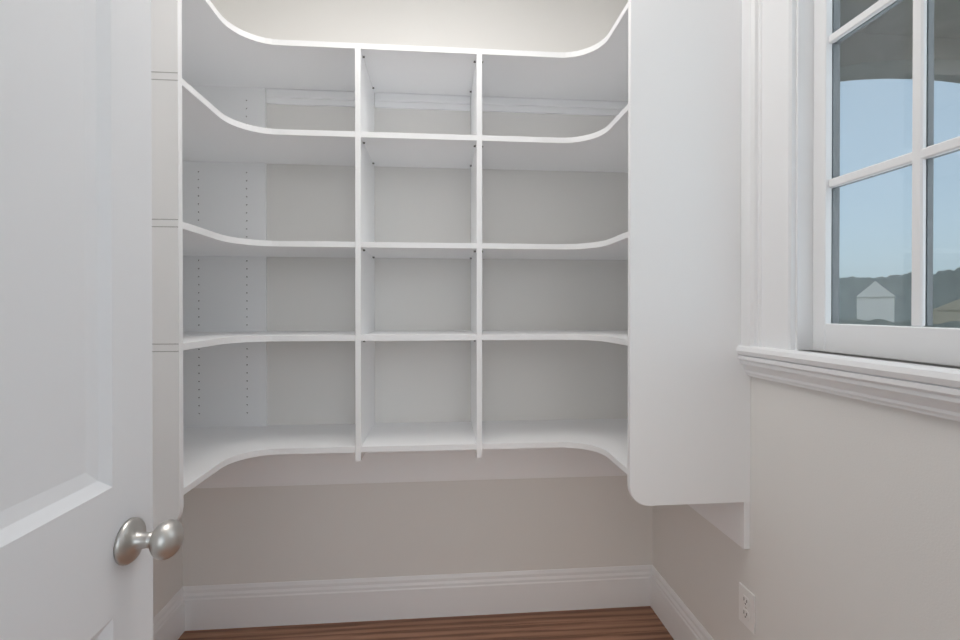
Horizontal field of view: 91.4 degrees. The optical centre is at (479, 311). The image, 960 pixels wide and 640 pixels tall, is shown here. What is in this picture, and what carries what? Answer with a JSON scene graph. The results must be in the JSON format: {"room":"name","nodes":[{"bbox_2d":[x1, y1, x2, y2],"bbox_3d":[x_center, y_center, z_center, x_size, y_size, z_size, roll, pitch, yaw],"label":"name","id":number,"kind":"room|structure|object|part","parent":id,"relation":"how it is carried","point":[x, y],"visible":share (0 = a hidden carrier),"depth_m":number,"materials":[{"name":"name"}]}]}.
{"room":"pantry","nodes":[
{"label":"pantry","id":0,"kind":"room"},
{"bbox_2d":[153,515,182,617],"bbox_3d":[-1.179,-0.103,0.850,0.150,2.750,2.025,0,0,-5],"label":"wall","id":1,"kind":"structure","parent":0,"point":[167,580],"depth_m":1.76,"materials":[{"name":"white paint"}]},
{"bbox_2d":[153,587,184,639],"bbox_3d":[-1.101,1.187,0.923,0.016,0.168,1.905,0,0,-5],"label":"baseboard","id":2,"kind":"structure","parent":1,"relation":"attached to","point":[169,621],"depth_m":1.77,"materials":[{"name":"white paint"}]},
{"bbox_2d":[182,0,651,585],"bbox_3d":[-0.301,-0.109,2.013,2.090,2.750,0.150,0,0,-5],"label":"wall","id":3,"kind":"structure","parent":0,"point":[264,534],"depth_m":1.95,"materials":[{"name":"white paint"}]},
{"bbox_2d":[183,565,651,630],"bbox_3d":[-0.220,1.182,1.944,1.940,0.168,0.016,0,0,-5],"label":"baseboard","id":4,"kind":"structure","parent":3,"relation":"attached to","point":[225,606],"depth_m":1.93,"materials":[{"name":"white paint"}]},
{"bbox_2d":[151,0,750,548],"bbox_3d":[-0.192,-0.112,1.598,1.940,1.630,0.695,0,0,-5],"label":"pantry shelving","id":5,"kind":"object","parent":3,"relation":"attached to","point":[659,80],"visible":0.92,"depth_m":1.61,"materials":[{"name":"white wood"}]},
{"bbox_3d":[-0.656,-0.864,1.900,0.404,0.058,0.010,0,0,-5],"label":"rail","id":6,"kind":"part","parent":5,"relation":"part of","materials":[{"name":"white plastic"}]},
{"bbox_3d":[-0.193,-0.903,1.604,1.940,0.019,0.676,0,0,-5],"label":"shelf","id":7,"kind":"part","parent":5,"relation":"part of","materials":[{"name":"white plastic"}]},
{"bbox_3d":[-0.193,-0.603,1.605,1.940,0.019,0.676,0,0,-5],"label":"shelf","id":8,"kind":"part","parent":5,"relation":"part of","materials":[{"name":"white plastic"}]},
{"bbox_3d":[-0.193,-0.228,1.607,1.940,0.019,0.676,0,0,-5],"label":"shelf","id":9,"kind":"part","parent":5,"relation":"part of","materials":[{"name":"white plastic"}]},
{"bbox_3d":[-0.193,0.091,1.609,1.940,0.019,0.676,0,0,-5],"label":"shelf","id":10,"kind":"part","parent":5,"relation":"part of","materials":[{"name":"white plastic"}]},
{"bbox_3d":[-0.235,-0.864,1.935,0.390,0.058,0.010,0,0,-5],"label":"rail","id":11,"kind":"part","parent":5,"relation":"part of","materials":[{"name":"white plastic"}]},
{"bbox_3d":[0.364,-0.864,1.984,0.762,0.058,0.010,0,0,-5],"label":"rail","id":12,"kind":"part","parent":5,"relation":"part of","materials":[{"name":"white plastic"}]},
{"bbox_2d":[178,606,673,639],"bbox_3d":[-0.095,1.324,0.420,2.240,0.100,3.375,0,0,-5],"label":"floor","id":13,"kind":"structure","parent":0,"point":[635,623],"depth_m":1.87,"materials":[{"name":"brown wood"}]},
{"bbox_2d":[652,350,959,639],"bbox_3d":[0.864,0.685,1.097,0.082,1.170,2.175,0,0,-5],"label":"wall","id":14,"kind":"structure","parent":0,"point":[854,519],"depth_m":1.09,"materials":[{"name":"white paint"}]},
{"bbox_2d":[650,565,713,639],"bbox_3d":[0.816,1.186,1.081,0.016,0.168,1.905,0,0,-5],"label":"baseboard","id":15,"kind":"structure","parent":14,"relation":"attached to","point":[676,616],"depth_m":1.82,"materials":[{"name":"white paint"}]},
{"bbox_2d":[739,582,754,633],"bbox_3d":[0.794,0.884,1.398,0.007,0.114,0.070,0,0,-5],"label":"electrical outlet","id":16,"kind":"object","parent":14,"relation":"attached to","point":[746,607],"visible":1,"depth_m":1.39,"materials":[{"name":"white plastic"}]},
{"bbox_2d":[738,355,959,421],"bbox_3d":[0.824,0.162,0.829,0.040,0.060,1.129,0,0,-5],"label":"window sill","id":17,"kind":"structure","parent":14,"relation":"attached to","point":[936,401],"depth_m":0.98,"materials":[{"name":"white paint"}]},
{"bbox_3d":[0.934,-0.477,0.234,0.082,1.164,0.454,0,0,-5],"label":"wall","id":18,"kind":"structure","parent":0,"visible":0},
{"bbox_2d":[736,0,959,388],"bbox_3d":[0.861,-0.560,0.829,0.126,1.384,1.137,0,0,-5],"label":"window","id":19,"kind":"structure","parent":18,"relation":"in","point":[890,130],"depth_m":1.18,"materials":[{"name":"white paint"}]},
{"bbox_3d":[0.841,0.117,0.831,0.086,0.030,1.137,0,0,-5],"label":"window sill stool trim","id":20,"kind":"part","parent":19,"relation":"part of","materials":[{"name":"white wood"}]},
{"bbox_3d":[0.897,-0.671,0.831,0.012,0.022,0.665,0,0,-5],"label":"horizontal window muntin","id":21,"kind":"part","parent":19,"relation":"part of","materials":[{"name":"white wood"}]},
{"bbox_3d":[0.912,-0.671,0.832,0.012,0.018,0.661,0,0,-5],"label":"horizontal exterior window muntin","id":22,"kind":"part","parent":19,"relation":"part of","materials":[{"name":"white wood"}]},
{"bbox_3d":[0.897,-0.314,0.833,0.012,0.022,0.665,0,0,-5],"label":"horizontal window muntin","id":23,"kind":"part","parent":19,"relation":"part of","materials":[{"name":"white wood"}]},
{"bbox_3d":[0.912,-0.314,0.834,0.012,0.018,0.661,0,0,-5],"label":"horizontal exterior window muntin","id":24,"kind":"part","parent":19,"relation":"part of","materials":[{"name":"white wood"}]},
{"bbox_3d":[0.887,-0.493,0.946,0.012,1.049,0.022,0,0,-5],"label":"vertical window muntin","id":25,"kind":"part","parent":19,"relation":"part of","materials":[{"name":"white wood"}]},
{"bbox_3d":[0.902,-0.493,0.947,0.012,1.045,0.018,0,0,-5],"label":"exterior vertical window muntin","id":26,"kind":"part","parent":19,"relation":"part of","materials":[{"name":"white wood"}]},
{"label":"outside","id":27,"kind":"structure","parent":0,"visible":0},
{"bbox_3d":[68.722,4.444,25.688,138.760,0.200,200.000,0,0,-5],"label":"ground","id":28,"kind":"structure","parent":27,"visible":0},
{"bbox_2d":[855,281,895,321],"bbox_3d":[74.407,-0.728,88.236,5.640,9.500,10.440,0,0,40],"label":"house","id":29,"kind":"structure","parent":28,"relation":"on","point":[874,296],"depth_m":84.31,"materials":[{"name":"white"}]},
{"bbox_2d":[839,267,959,322],"bbox_3d":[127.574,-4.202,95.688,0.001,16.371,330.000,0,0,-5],"label":"tree","id":30,"kind":"object","parent":28,"relation":"on","point":[891,289],"depth_m":138.62,"materials":[{"name":"green plant"}]},
{"bbox_2d":[839,319,959,327],"bbox_3d":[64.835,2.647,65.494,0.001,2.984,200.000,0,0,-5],"label":"tree","id":31,"kind":"object","parent":28,"relation":"on","point":[901,323],"depth_m":73.30,"materials":[{"name":"green plant"}]},
{"bbox_2d":[933,299,959,323],"bbox_3d":[101.832,0.573,97.615,11.440,6.800,9.440,0,0,-35],"label":"house","id":32,"kind":"structure","parent":28,"relation":"on","point":[949,306],"depth_m":96.18,"materials":[{"name":"beige"}]},
{"bbox_3d":[-0.508,0.261,-0.049,0.020,2.030,0.130,0,0,-5],"label":"door frame","id":33,"kind":"structure","parent":0,"visible":0},
{"bbox_2d":[0,0,183,639],"bbox_3d":[-0.541,0.255,0.408,0.196,2.014,0.765,0,0,-5],"label":"door","id":34,"kind":"structure","parent":33,"relation":"attached to","point":[82,543],"depth_m":0.64,"materials":[{"name":"white paint"}]},
{"bbox_3d":[-0.508,0.357,0.733,0.078,0.068,0.068,0,0,-5],"label":"knob","id":35,"kind":"part","parent":34,"relation":"part of","materials":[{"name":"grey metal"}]},
{"bbox_3d":[6.372,0.256,3.897,0.600,8.400,0.300,0,0,-5],"label":"beam","id":36,"kind":"structure","parent":0,"visible":0},
{"bbox_2d":[840,33,959,82],"bbox_3d":[3.532,-2.233,3.651,5.100,3.420,0.300,0,0,-5],"label":"beam","id":37,"kind":"structure","parent":36,"relation":"attached to","point":[897,54],"depth_m":3.49,"materials":[{"name":"paint"}]},
{"bbox_2d":[840,0,959,37],"bbox_3d":[3.939,-2.102,0.650,5.978,0.150,5.750,0,0,-5],"label":"porch ceiling","id":38,"kind":"structure","parent":37,"relation":"attached to","point":[902,9],"depth_m":3.27,"materials":[{"name":"paint"}]}
]}

